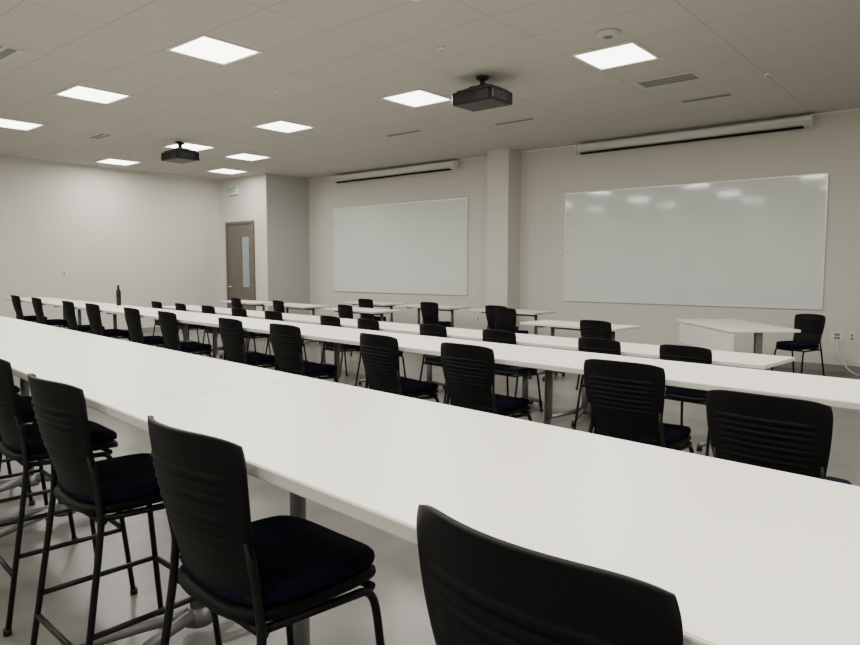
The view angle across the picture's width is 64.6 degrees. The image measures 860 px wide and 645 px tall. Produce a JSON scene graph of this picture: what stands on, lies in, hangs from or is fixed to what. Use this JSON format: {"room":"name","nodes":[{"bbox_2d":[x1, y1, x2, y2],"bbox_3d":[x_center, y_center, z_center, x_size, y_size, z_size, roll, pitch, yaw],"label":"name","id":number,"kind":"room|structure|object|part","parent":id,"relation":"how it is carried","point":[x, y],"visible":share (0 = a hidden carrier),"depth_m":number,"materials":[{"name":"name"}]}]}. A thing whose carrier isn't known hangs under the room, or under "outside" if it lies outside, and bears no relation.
{"room":"classroom","nodes":[
{"label":"classroom","id":0,"kind":"room"},
{"bbox_2d":[0,157,221,328],"bbox_3d":[-8.652,-1.382,12.870,0.150,3.600,13.400,4,6,40],"label":"wall","id":1,"kind":"structure","parent":0,"point":[155,237],"depth_m":14.69,"materials":[{"name":"paint"}]},
{"bbox_2d":[122,327,191,331],"bbox_3d":[-8.992,0.405,12.480,0.012,0.100,11.850,4,6,40],"label":"baseboard","id":2,"kind":"structure","parent":1,"relation":"attached to","point":[147,329],"depth_m":15.55,"materials":[{"name":"grey rubber"}]},
{"bbox_2d":[219,174,267,318],"bbox_3d":[-4.022,-1.697,16.804,1.870,3.600,1.400,4,6,40],"label":"wall","id":3,"kind":"structure","parent":0,"point":[249,204],"depth_m":15.98,"materials":[{"name":"beige paint"}]},
{"bbox_2d":[228,186,238,194],"bbox_3d":[-4.713,-3.162,16.300,0.346,0.200,0.074,4,6,40],"label":"exit sign","id":4,"kind":"object","parent":3,"relation":"attached to","point":[233,190],"visible":1,"depth_m":16.24,"materials":[{"name":"white plastic"}]},
{"bbox_2d":[227,223,252,309],"bbox_3d":[-4.547,-1.112,16.356,0.990,2.485,0.029,4,6,40],"label":"slab","id":5,"kind":"object","parent":3,"relation":"attached to","point":[236,231],"visible":0.73,"depth_m":16.36,"materials":[{"name":"brown wood"}]},
{"bbox_2d":[242,236,249,286],"bbox_3d":[-4.376,-1.447,16.190,0.280,1.200,0.012,4,6,40],"label":"glass","id":6,"kind":"object","parent":5,"relation":"attached to","point":[245,239],"visible":1,"depth_m":16.19,"materials":[{"name":"grey"}]},
{"bbox_2d":[225,220,255,310],"bbox_3d":[-4.553,-1.139,16.346,1.120,2.560,0.050,4,6,40],"label":"frame","id":7,"kind":"object","parent":3,"relation":"attached to","point":[250,221],"visible":0.76,"depth_m":16.03,"materials":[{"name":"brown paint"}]},
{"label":"door","id":8,"kind":"part","parent":3,"relation":"part of","materials":[{"name":"paint"}]},
{"bbox_2d":[266,174,309,314],"bbox_3d":[-3.349,-1.644,16.144,0.012,3.600,1.250,4,6,40],"label":"wall return","id":9,"kind":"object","parent":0,"point":[287,198],"depth_m":16.10,"materials":[{"name":"beige paint"}]},
{"bbox_2d":[0,0,859,179],"bbox_3d":[-1.674,-2.759,6.885,18.470,0.100,13.500,4,6,40],"label":"ceiling","id":10,"kind":"structure","parent":0,"point":[330,63],"depth_m":7.50,"materials":[{"name":"tile"}]},
{"bbox_2d":[0,45,23,62],"bbox_3d":[-4.391,-2.691,6.755,0.600,0.014,0.450,4,6,40],"label":"ceiling vent","id":11,"kind":"object","parent":10,"relation":"in","point":[6,52],"visible":1,"depth_m":6.78,"materials":[{"name":"grey metal"}]},
{"bbox_2d":[0,117,45,130],"bbox_3d":[-6.237,-2.964,10.160,0.670,0.014,0.670,4,6,40],"label":"ceiling light","id":12,"kind":"object","parent":10,"relation":"in","point":[4,122],"depth_m":10.17,"materials":[{"name":"white plastic"}]},
{"bbox_2d":[53,84,131,104],"bbox_3d":[-4.184,-2.826,8.443,0.670,0.014,0.670,4,6,40],"label":"ceiling light","id":13,"kind":"object","parent":10,"relation":"in","point":[77,91],"depth_m":8.41,"materials":[{"name":"white plastic"}]},
{"bbox_2d":[86,133,114,138],"bbox_3d":[-5.390,-3.039,11.104,0.500,0.014,0.250,4,6,40],"label":"ceiling vent","id":14,"kind":"object","parent":10,"relation":"in","point":[98,135],"visible":1,"depth_m":11.08,"materials":[{"name":"grey metal"}]},
{"bbox_2d":[94,158,141,165],"bbox_3d":[-6.321,-3.254,13.782,0.670,0.014,0.670,4,6,40],"label":"ceiling light","id":15,"kind":"object","parent":10,"relation":"in","point":[108,160],"depth_m":13.73,"materials":[{"name":"white plastic"}]},
{"bbox_2d":[161,141,199,163],"bbox_3d":[-4.265,-2.932,11.677,0.568,0.320,0.481,4,6,40],"label":"ceiling projector","id":16,"kind":"object","parent":10,"relation":"hanging from","point":[180,155],"depth_m":11.54,"materials":[{"name":"black plastic"}]},
{"bbox_2d":[162,142,216,151],"bbox_3d":[-4.268,-3.116,12.065,0.670,0.014,0.670,4,6,40],"label":"ceiling light","id":17,"kind":"object","parent":10,"relation":"in","point":[192,146],"depth_m":12.02,"materials":[{"name":"white plastic"}]},
{"bbox_2d":[165,34,262,64],"bbox_3d":[-2.131,-2.689,6.725,0.670,0.014,0.670,4,6,40],"label":"ceiling light","id":18,"kind":"object","parent":10,"relation":"in","point":[205,47],"depth_m":6.70,"materials":[{"name":"white plastic"}]},
{"bbox_2d":[207,168,248,173],"bbox_3d":[-4.500,-3.360,15.108,0.670,0.014,0.670,4,6,40],"label":"ceiling light","id":19,"kind":"object","parent":10,"relation":"in","point":[221,170],"depth_m":15.11,"materials":[{"name":"white plastic"}]},
{"bbox_2d":[223,153,272,160],"bbox_3d":[-3.527,-3.204,13.163,0.670,0.014,0.670,4,6,40],"label":"ceiling light","id":20,"kind":"object","parent":10,"relation":"in","point":[242,156],"depth_m":13.11,"materials":[{"name":"white plastic"}]},
{"bbox_2d":[253,120,315,132],"bbox_3d":[-2.215,-2.979,10.348,0.670,0.014,0.670,4,6,40],"label":"ceiling light","id":21,"kind":"object","parent":10,"relation":"in","point":[284,126],"depth_m":10.31,"materials":[{"name":"white plastic"}]},
{"bbox_2d":[382,129,422,136],"bbox_3d":[-0.436,-3.020,10.864,0.750,0.014,0.160,4,6,40],"label":"ceiling vent","id":22,"kind":"object","parent":10,"relation":"in","point":[415,130],"visible":1,"depth_m":10.83,"materials":[{"name":"grey metal"}]},
{"bbox_2d":[380,88,451,107],"bbox_3d":[-0.162,-2.841,8.631,0.670,0.014,0.670,4,6,40],"label":"ceiling light","id":23,"kind":"object","parent":10,"relation":"in","point":[415,98],"depth_m":8.60,"materials":[{"name":"white plastic"}]},
{"bbox_2d":[452,75,512,111],"bbox_3d":[0.606,-2.613,7.694,0.568,0.320,0.481,4,6,40],"label":"ceiling projector","id":24,"kind":"object","parent":10,"relation":"hanging from","point":[484,96],"depth_m":7.57,"materials":[{"name":"black plastic"}]},
{"bbox_2d":[492,117,536,125],"bbox_3d":[1.238,-2.950,9.984,0.700,0.014,0.140,4,6,40],"label":"ceiling vent","id":25,"kind":"object","parent":10,"relation":"in","point":[529,118],"visible":1,"depth_m":9.95,"materials":[{"name":"grey metal"}]},
{"bbox_2d":[595,28,621,39],"bbox_3d":[1.631,-2.633,6.234,0.240,0.046,0.240,4,6,40],"label":"smoke detector","id":26,"kind":"object","parent":10,"relation":"attached to","point":[608,33],"visible":1,"depth_m":6.17,"materials":[{"name":"grey plastic"}]},
{"bbox_2d":[570,40,660,70],"bbox_3d":[1.891,-2.704,6.914,0.670,0.014,0.670,4,6,40],"label":"ceiling light","id":27,"kind":"object","parent":10,"relation":"in","point":[631,52],"depth_m":6.89,"materials":[{"name":"white plastic"}]},
{"bbox_2d":[633,71,702,88],"bbox_3d":[2.729,-2.775,7.800,0.680,0.014,0.340,4,6,40],"label":"ceiling vent","id":28,"kind":"object","parent":10,"relation":"in","point":[688,76],"visible":1,"depth_m":7.77,"materials":[{"name":"grey metal"}]},
{"bbox_2d":[677,92,735,102],"bbox_3d":[3.489,-2.838,8.595,0.660,0.014,0.200,4,6,40],"label":"ceiling vent","id":29,"kind":"object","parent":10,"relation":"in","point":[726,94],"visible":1,"depth_m":8.56,"materials":[{"name":"grey metal"}]},
{"bbox_2d":[0,328,859,644],"bbox_3d":[-1.674,0.930,7.180,18.470,0.100,13.500,4,6,40],"label":"floor","id":30,"kind":"structure","parent":0,"point":[399,591],"depth_m":3.48,"materials":[{"name":"concrete"}]},
{"bbox_2d":[2,386,34,505],"bbox_3d":[-2.782,0.571,4.125,0.524,1.106,0.492,-4,6,-44],"label":"bar stool","id":31,"kind":"object","parent":30,"relation":"on","point":[17,389],"visible":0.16,"depth_m":4.16,"materials":[{"name":"black plastic"}]},
{"bbox_2d":[11,295,47,322],"bbox_3d":[-6.756,0.032,11.486,0.515,1.006,0.482,-4,6,-44],"label":"counter stool","id":32,"kind":"object","parent":30,"relation":"on","point":[16,302],"visible":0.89,"depth_m":11.27,"materials":[{"name":"black plastic"}]},
{"bbox_2d":[0,396,77,539],"bbox_3d":[-2.221,0.617,3.556,0.524,1.106,0.492,-4,6,-44],"label":"bar stool","id":33,"kind":"object","parent":30,"relation":"on","point":[25,407],"visible":0.31,"depth_m":3.59,"materials":[{"name":"black plastic"}]},
{"bbox_2d":[5,297,78,328],"bbox_3d":[-6.526,0.071,11.505,0.640,0.921,2.198,-4,6,-44],"label":"table","id":34,"kind":"object","parent":30,"relation":"on","point":[26,299],"visible":0.1,"depth_m":11.17,"materials":[{"name":"laminate"}]},
{"bbox_2d":[0,316,93,492],"bbox_3d":[-3.237,0.542,4.940,0.755,1.031,2.398,-4,6,-44],"label":"table","id":35,"kind":"object","parent":30,"relation":"on","point":[10,328],"visible":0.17,"depth_m":4.40,"materials":[{"name":"laminate"}]},
{"bbox_2d":[31,297,67,327],"bbox_3d":[-5.915,0.100,10.633,0.515,1.006,0.482,-4,6,-44],"label":"counter stool","id":36,"kind":"object","parent":30,"relation":"on","point":[36,302],"visible":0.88,"depth_m":10.43,"materials":[{"name":"black plastic"}]},
{"bbox_2d":[0,358,137,636],"bbox_3d":[-1.660,0.662,2.987,0.524,1.106,0.492,-4,6,-44],"label":"bar stool","id":37,"kind":"object","parent":30,"relation":"on","point":[20,443],"visible":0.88,"depth_m":2.77,"materials":[{"name":"black plastic"}]},
{"bbox_2d":[62,300,104,333],"bbox_3d":[-4.864,0.186,9.567,0.515,1.006,0.482,-4,6,-44],"label":"counter stool","id":38,"kind":"object","parent":30,"relation":"on","point":[68,307],"visible":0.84,"depth_m":9.35,"materials":[{"name":"black plastic"}]},
{"bbox_2d":[42,301,137,328],"bbox_3d":[-4.984,0.196,9.941,0.640,0.921,2.198,-4,6,-44],"label":"table","id":39,"kind":"object","parent":30,"relation":"on","point":[79,305],"visible":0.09,"depth_m":9.90,"materials":[{"name":"laminate"}]},
{"bbox_2d":[116,285,120,305],"bbox_3d":[-4.406,-0.386,9.620,0.064,0.290,0.064,4,6,40],"label":"water bottle","id":40,"kind":"object","parent":39,"relation":"on","point":[118,292],"visible":1,"depth_m":9.60,"materials":[{"name":"black"}]},
{"bbox_2d":[85,303,128,339],"bbox_3d":[-4.197,0.240,8.891,0.482,1.006,0.515,4,6,43],"label":"counter stool","id":41,"kind":"object","parent":30,"relation":"on","point":[92,310],"visible":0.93,"depth_m":8.69,"materials":[{"name":"black plastic"}]},
{"bbox_2d":[27,373,221,644],"bbox_3d":[-1.085,0.710,2.390,0.492,1.106,0.524,4,6,42],"label":"bar stool","id":42,"kind":"object","parent":30,"relation":"on","point":[92,488],"visible":0.92,"depth_m":2.20,"materials":[{"name":"black plastic"}]},
{"bbox_2d":[123,307,162,346],"bbox_3d":[-3.287,0.314,7.967,0.515,1.006,0.482,-4,6,-44],"label":"counter stool","id":43,"kind":"object","parent":30,"relation":"on","point":[132,315],"visible":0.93,"depth_m":7.76,"materials":[{"name":"black plastic"}]},
{"bbox_2d":[0,335,310,644],"bbox_3d":[-1.555,0.679,3.234,0.755,1.031,2.398,-4,6,-44],"label":"table","id":44,"kind":"object","parent":30,"relation":"on","point":[109,371],"visible":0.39,"depth_m":2.76,"materials":[{"name":"laminate"}]},
{"bbox_2d":[100,307,214,341],"bbox_3d":[-3.442,0.322,8.377,0.640,0.921,2.198,-4,6,-44],"label":"table","id":45,"kind":"object","parent":30,"relation":"on","point":[145,312],"visible":0.18,"depth_m":8.12,"materials":[{"name":"laminate"}]},
{"bbox_2d":[151,301,182,347],"bbox_3d":[-4.882,0.018,12.630,0.508,0.851,0.467,-5,6,-45],"label":"chair","id":46,"kind":"object","parent":30,"relation":"on","point":[155,304],"visible":0.36,"depth_m":12.41,"materials":[{"name":"black plastic"}]},
{"bbox_2d":[158,311,211,357],"bbox_3d":[-2.621,0.368,7.292,0.515,1.006,0.482,-4,6,-44],"label":"counter stool","id":47,"kind":"object","parent":30,"relation":"on","point":[168,324],"visible":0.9,"depth_m":7.09,"materials":[{"name":"black plastic"}]},
{"bbox_2d":[175,303,209,343],"bbox_3d":[-4.181,0.075,11.919,0.508,0.851,0.467,-4,6,-43],"label":"chair","id":48,"kind":"object","parent":30,"relation":"on","point":[178,306],"visible":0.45,"depth_m":11.75,"materials":[{"name":"black plastic"}]},
{"bbox_2d":[162,305,230,354],"bbox_3d":[-4.099,0.113,12.108,0.660,0.741,2.148,-4,6,-44],"label":"table","id":49,"kind":"object","parent":30,"relation":"on","point":[191,308],"visible":0.24,"depth_m":11.96,"materials":[{"name":"laminate"}]},
{"bbox_2d":[200,305,219,355],"bbox_3d":[-3.480,0.132,11.207,0.467,0.851,0.508,4,6,44],"label":"chair","id":50,"kind":"object","parent":30,"relation":"on","point":[205,309],"visible":0.48,"depth_m":11.00,"materials":[{"name":"black plastic"}]},
{"bbox_2d":[231,298,260,336],"bbox_3d":[-3.837,-0.098,14.073,0.508,0.851,0.467,-4,6,-41],"label":"chair","id":51,"kind":"object","parent":30,"relation":"on","point":[236,302],"visible":0.43,"depth_m":13.83,"materials":[{"name":"black plastic"}]},
{"bbox_2d":[220,300,272,338],"bbox_3d":[-3.848,-0.077,14.485,0.600,0.741,1.400,-4,6,-44],"label":"table","id":52,"kind":"object","parent":30,"relation":"on","point":[243,302],"visible":0.24,"depth_m":14.18,"materials":[{"name":"laminate"}]},
{"bbox_2d":[218,317,277,369],"bbox_3d":[-1.681,0.444,6.339,0.515,1.006,0.482,-4,6,-44],"label":"counter stool","id":53,"kind":"object","parent":30,"relation":"on","point":[231,330],"visible":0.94,"depth_m":6.14,"materials":[{"name":"black plastic"}]},
{"bbox_2d":[231,308,270,354],"bbox_3d":[-2.779,0.189,10.496,0.467,0.851,0.508,4,6,44],"label":"chair","id":54,"kind":"object","parent":30,"relation":"on","point":[238,312],"visible":0.36,"depth_m":10.29,"materials":[{"name":"black plastic"}]},
{"bbox_2d":[177,314,326,358],"bbox_3d":[-1.900,0.447,6.813,0.640,0.921,2.198,-4,6,-44],"label":"table","id":55,"kind":"object","parent":30,"relation":"on","point":[259,326],"visible":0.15,"depth_m":6.75,"materials":[{"name":"laminate"}]},
{"bbox_2d":[147,415,384,644],"bbox_3d":[-0.412,0.763,1.729,0.492,1.106,0.524,4,6,43],"label":"bar stool","id":56,"kind":"object","parent":30,"relation":"on","point":[287,570],"visible":1,"depth_m":1.54,"materials":[{"name":"black plastic"}]},
{"bbox_2d":[215,310,318,361],"bbox_3d":[-2.592,0.236,10.580,0.660,0.741,2.148,-4,6,-44],"label":"table","id":57,"kind":"object","parent":30,"relation":"on","point":[250,313],"visible":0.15,"depth_m":10.64,"materials":[{"name":"laminate"}]},
{"bbox_2d":[263,311,306,365],"bbox_3d":[-2.099,0.244,9.806,0.467,0.851,0.508,4,6,43],"label":"chair","id":58,"kind":"object","parent":30,"relation":"on","point":[269,315],"visible":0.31,"depth_m":9.60,"materials":[{"name":"black plastic"}]},
{"bbox_2d":[273,300,298,322],"bbox_3d":[-2.716,-0.006,12.936,0.508,0.851,0.467,-4,6,-40],"label":"chair","id":59,"kind":"object","parent":30,"relation":"on","point":[278,306],"visible":0.45,"depth_m":12.70,"materials":[{"name":"black plastic"}]},
{"bbox_2d":[264,303,330,345],"bbox_3d":[-2.586,0.025,13.205,0.600,0.741,1.400,-4,6,-44],"label":"table","id":60,"kind":"object","parent":30,"relation":"on","point":[288,306],"visible":0.38,"depth_m":12.91,"materials":[{"name":"laminate"}]},
{"bbox_2d":[269,323,338,382],"bbox_3d":[-1.050,0.497,5.684,0.482,1.006,0.515,4,6,43],"label":"counter stool","id":61,"kind":"object","parent":30,"relation":"on","point":[286,340],"visible":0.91,"depth_m":5.49,"materials":[{"name":"black plastic"}]},
{"bbox_2d":[320,315,365,375],"bbox_3d":[-1.146,0.322,8.840,0.508,0.851,0.467,-4,6,-44],"label":"chair","id":62,"kind":"object","parent":30,"relation":"on","point":[325,320],"visible":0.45,"depth_m":8.67,"materials":[{"name":"black plastic"}]},
{"bbox_2d":[338,304,358,355],"bbox_3d":[-1.279,0.110,11.478,0.508,0.851,0.467,-4,6,-41],"label":"chair","id":63,"kind":"object","parent":30,"relation":"on","point":[344,311],"visible":0.44,"depth_m":11.25,"materials":[{"name":"black plastic"}]},
{"bbox_2d":[283,316,416,384],"bbox_3d":[-1.085,0.358,9.051,0.660,0.741,2.148,-4,6,-44],"label":"table","id":64,"kind":"object","parent":30,"relation":"on","point":[350,323],"visible":0.25,"depth_m":9.05,"materials":[{"name":"laminate"}]},
{"bbox_2d":[323,307,400,321],"bbox_3d":[-1.185,0.139,11.783,0.600,0.741,1.400,-4,6,-44],"label":"table","id":65,"kind":"object","parent":30,"relation":"on","point":[357,310],"visible":0.23,"depth_m":11.47,"materials":[{"name":"laminate"}]},
{"bbox_2d":[358,299,385,321],"bbox_3d":[-1.153,-0.062,13.626,0.467,0.851,0.508,4,6,42],"label":"chair","id":66,"kind":"object","parent":30,"relation":"on","point":[363,303],"visible":0.65,"depth_m":13.44,"materials":[{"name":"black plastic"}]},
{"bbox_2d":[342,301,407,322],"bbox_3d":[-1.151,-0.043,14.053,0.600,0.741,1.400,-4,6,-44],"label":"table","id":67,"kind":"object","parent":30,"relation":"on","point":[390,305],"visible":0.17,"depth_m":13.76,"materials":[{"name":"laminate"}]},
{"bbox_2d":[354,318,405,386],"bbox_3d":[-0.607,0.365,8.293,0.508,0.851,0.467,-4,6,-42],"label":"chair","id":68,"kind":"object","parent":30,"relation":"on","point":[366,324],"visible":0.29,"depth_m":8.13,"materials":[{"name":"black plastic"}]},
{"bbox_2d":[359,333,439,402],"bbox_3d":[-0.217,0.564,4.839,0.515,1.006,0.482,-4,6,-41],"label":"counter stool","id":69,"kind":"object","parent":30,"relation":"on","point":[379,353],"visible":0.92,"depth_m":4.65,"materials":[{"name":"black plastic"}]},
{"bbox_2d":[300,326,521,382],"bbox_3d":[-0.358,0.572,5.249,0.640,0.921,2.198,-4,6,-44],"label":"table","id":70,"kind":"object","parent":30,"relation":"on","point":[429,346],"visible":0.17,"depth_m":5.13,"materials":[{"name":"laminate"}]},
{"bbox_2d":[418,324,446,403],"bbox_3d":[0.164,0.428,7.511,0.508,0.851,0.467,-4,6,-42],"label":"chair","id":71,"kind":"object","parent":30,"relation":"on","point":[425,329],"visible":0.34,"depth_m":7.33,"materials":[{"name":"black plastic"}]},
{"bbox_2d":[396,304,469,338],"bbox_3d":[0.041,0.054,12.844,0.600,0.741,1.400,-4,6,-44],"label":"table","id":72,"kind":"object","parent":30,"relation":"on","point":[440,307],"visible":0.31,"depth_m":12.57,"materials":[{"name":"laminate"}]},
{"bbox_2d":[420,302,451,327],"bbox_3d":[0.109,0.041,12.346,0.467,0.851,0.508,4,6,42],"label":"chair","id":73,"kind":"object","parent":30,"relation":"on","point":[429,310],"visible":0.88,"depth_m":12.16,"materials":[{"name":"black plastic"}]},
{"bbox_2d":[382,325,566,405],"bbox_3d":[0.422,0.480,7.522,0.660,0.741,2.148,-4,6,-44],"label":"table","id":74,"kind":"object","parent":30,"relation":"on","point":[458,333],"visible":0.38,"depth_m":7.22,"materials":[{"name":"laminate"}]},
{"bbox_2d":[109,378,859,644],"bbox_3d":[0.128,0.815,1.527,0.755,1.031,2.398,-4,6,-44],"label":"table","id":75,"kind":"object","parent":30,"relation":"on","point":[748,554],"visible":0.71,"depth_m":1.27,"materials":[{"name":"laminate"}]},
{"bbox_2d":[440,342,531,420],"bbox_3d":[0.351,0.612,4.249,0.515,1.006,0.482,-4,6,-44],"label":"counter stool","id":76,"kind":"object","parent":30,"relation":"on","point":[468,370],"visible":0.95,"depth_m":4.06,"materials":[{"name":"black plastic"}]},
{"bbox_2d":[485,305,518,329],"bbox_3d":[1.196,0.129,11.244,0.467,0.851,0.508,4,6,41],"label":"chair","id":77,"kind":"object","parent":30,"relation":"on","point":[488,308],"visible":0.43,"depth_m":11.13,"materials":[{"name":"black plastic"}]},
{"bbox_2d":[493,308,528,333],"bbox_3d":[1.260,0.186,10.538,0.467,0.851,0.508,4,6,42],"label":"chair","id":78,"kind":"object","parent":30,"relation":"on","point":[504,318],"visible":0.75,"depth_m":10.34,"materials":[{"name":"black plastic"}]},
{"bbox_2d":[482,329,542,414],"bbox_3d":[0.809,0.481,6.857,0.508,0.851,0.467,-4,6,-44],"label":"chair","id":79,"kind":"object","parent":30,"relation":"on","point":[488,335],"visible":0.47,"depth_m":6.68,"materials":[{"name":"black plastic"}]},
{"bbox_2d":[469,308,555,346],"bbox_3d":[1.373,0.162,11.493,0.600,0.741,1.400,-4,6,-44],"label":"table","id":80,"kind":"object","parent":30,"relation":"on","point":[519,312],"visible":0.21,"depth_m":11.19,"materials":[{"name":"laminate"}]},
{"bbox_2d":[416,504,682,644],"bbox_3d":[0.266,0.815,1.090,0.524,1.106,0.492,-4,6,-44],"label":"bar stool","id":81,"kind":"object","parent":30,"relation":"on","point":[480,588],"visible":1,"depth_m":0.85,"materials":[{"name":"black plastic"}]},
{"bbox_2d":[520,320,640,380],"bbox_3d":[1.885,0.389,8.669,0.600,0.741,1.400,-4,6,-44],"label":"table","id":82,"kind":"object","parent":30,"relation":"on","point":[554,324],"visible":0.37,"depth_m":8.72,"materials":[{"name":"laminate"}]},
{"bbox_2d":[572,337,620,429],"bbox_3d":[1.601,0.545,6.054,0.508,0.851,0.467,-4,6,-42],"label":"chair","id":83,"kind":"object","parent":30,"relation":"on","point":[585,344],"visible":0.27,"depth_m":5.86,"materials":[{"name":"black plastic"}]},
{"bbox_2d":[576,320,624,389],"bbox_3d":[2.064,0.382,8.087,0.508,0.851,0.467,-4,6,-42],"label":"chair","id":84,"kind":"object","parent":30,"relation":"on","point":[588,328],"visible":0.47,"depth_m":7.88,"materials":[{"name":"black plastic"}]},
{"bbox_2d":[583,359,693,453],"bbox_3d":[1.073,0.671,3.502,0.482,1.006,0.515,4,6,43],"label":"counter stool","id":85,"kind":"object","parent":30,"relation":"on","point":[625,399],"visible":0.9,"depth_m":3.31,"materials":[{"name":"black plastic"}]},
{"bbox_2d":[529,338,794,451],"bbox_3d":[1.929,0.603,5.994,0.660,0.741,2.148,-4,6,-44],"label":"table","id":86,"kind":"object","parent":30,"relation":"on","point":[721,358],"visible":0.35,"depth_m":5.73,"materials":[{"name":"laminate"}]},
{"bbox_2d":[493,346,859,425],"bbox_3d":[1.184,0.698,3.685,0.640,0.921,2.198,-4,6,-44],"label":"table","id":87,"kind":"object","parent":30,"relation":"on","point":[830,391],"visible":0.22,"depth_m":3.39,"materials":[{"name":"laminate"}]},
{"bbox_2d":[659,344,711,456],"bbox_3d":[2.141,0.589,5.506,0.508,0.851,0.467,-4,6,-43],"label":"chair","id":88,"kind":"object","parent":30,"relation":"on","point":[681,353],"visible":0.44,"depth_m":5.33,"materials":[{"name":"black plastic"}]},
{"bbox_2d":[677,319,800,369],"bbox_3d":[3.867,0.386,8.704,0.800,0.740,1.703,0,5,0],"label":"desk","id":89,"kind":"object","parent":30,"relation":"on","point":[712,334],"visible":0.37,"depth_m":8.43,"materials":[{"name":"laminate"}]},
{"bbox_3d":[3.497,0.193,8.687,0.020,0.289,1.663,0,5,0],"label":"modesty panel","id":90,"kind":"part","parent":89,"relation":"part of","materials":[{"name":"white laminate"}]},
{"bbox_2d":[706,390,851,484],"bbox_3d":[1.348,0.742,2.626,0.515,1.006,0.482,-4,6,-44],"label":"counter stool","id":91,"kind":"object","parent":30,"relation":"on","point":[790,435],"visible":0.56,"depth_m":2.41,"materials":[{"name":"black plastic"}]},
{"bbox_2d":[771,314,825,375],"bbox_3d":[4.824,0.318,8.886,0.508,0.851,0.467,-2,5,-25],"label":"chair","id":92,"kind":"object","parent":30,"relation":"on","point":[811,326],"visible":0.96,"depth_m":8.88,"materials":[{"name":"black plastic"}]},
{"bbox_2d":[836,338,859,375],"bbox_3d":[5.843,0.486,9.105,0.145,0.468,0.878,-3,5,-31],"label":"power cord","id":93,"kind":"object","parent":30,"relation":"on","point":[836,338],"visible":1,"depth_m":9.38,"materials":[{"name":"white plastic"}]},
{"bbox_2d":[486,149,520,328],"bbox_3d":[1.375,-1.371,12.732,0.470,3.600,0.420,4,6,40],"label":"wall column","id":94,"kind":"structure","parent":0,"point":[504,165],"depth_m":12.54,"materials":[{"name":"paint"}]},
{"bbox_2d":[309,110,859,366],"bbox_3d":[3.301,-1.272,11.492,16.200,3.600,0.150,4,6,40],"label":"wall","id":95,"kind":"structure","parent":0,"point":[832,147],"depth_m":11.51,"materials":[{"name":"paint"}]},
{"bbox_2d":[333,160,457,183],"bbox_3d":[-0.816,-3.196,14.554,3.500,0.172,0.229,4,6,40],"label":"projection screen","id":96,"kind":"object","parent":95,"relation":"attached to","point":[444,166],"visible":1,"depth_m":14.31,"materials":[{"name":"white plastic"}]},
{"bbox_2d":[332,198,467,295],"bbox_3d":[-0.772,-1.605,14.774,3.956,1.936,0.034,4,6,40],"label":"whiteboard","id":97,"kind":"object","parent":95,"relation":"attached to","point":[421,247],"visible":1,"depth_m":14.61,"materials":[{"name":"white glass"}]},
{"bbox_2d":[0,108,859,180],"bbox_3d":[-1.334,-3.078,11.652,22.319,0.025,9.607,0,5,4],"label":"trim","id":98,"kind":"structure","parent":95,"relation":"attached to","point":[854,109],"depth_m":12.55,"materials":[{"name":"white plastic"}]},
{"bbox_2d":[315,324,859,373],"bbox_3d":[3.257,0.478,11.564,16.180,0.100,0.012,4,6,40],"label":"baseboard","id":99,"kind":"structure","parent":95,"relation":"attached to","point":[806,365],"depth_m":9.64,"materials":[{"name":"grey rubber"}]},
{"bbox_2d":[575,114,814,155],"bbox_3d":[3.937,-2.878,10.579,3.610,0.172,0.229,4,6,40],"label":"projection screen","id":100,"kind":"object","parent":95,"relation":"attached to","point":[795,123],"visible":1,"depth_m":10.31,"materials":[{"name":"white plastic"}]},
{"bbox_2d":[564,173,828,309],"bbox_3d":[3.966,-1.232,10.815,4.086,1.906,0.034,4,6,40],"label":"whiteboard","id":101,"kind":"object","parent":95,"relation":"attached to","point":[756,242],"visible":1,"depth_m":10.57,"materials":[{"name":"white glass"}]},
{"bbox_2d":[830,332,843,340],"bbox_3d":[5.685,0.192,9.497,0.160,0.120,0.011,4,6,40],"label":"wall outlet","id":102,"kind":"object","parent":95,"relation":"attached to","point":[839,335],"visible":1,"depth_m":9.49,"materials":[{"name":"white plastic"}]},
{"bbox_2d":[849,333,855,341],"bbox_3d":[5.823,0.202,9.382,0.080,0.120,0.011,4,6,40],"label":"wall outlet","id":103,"kind":"object","parent":95,"relation":"attached to","point":[852,336],"visible":1,"depth_m":9.38,"materials":[{"name":"white plastic"}]}
]}

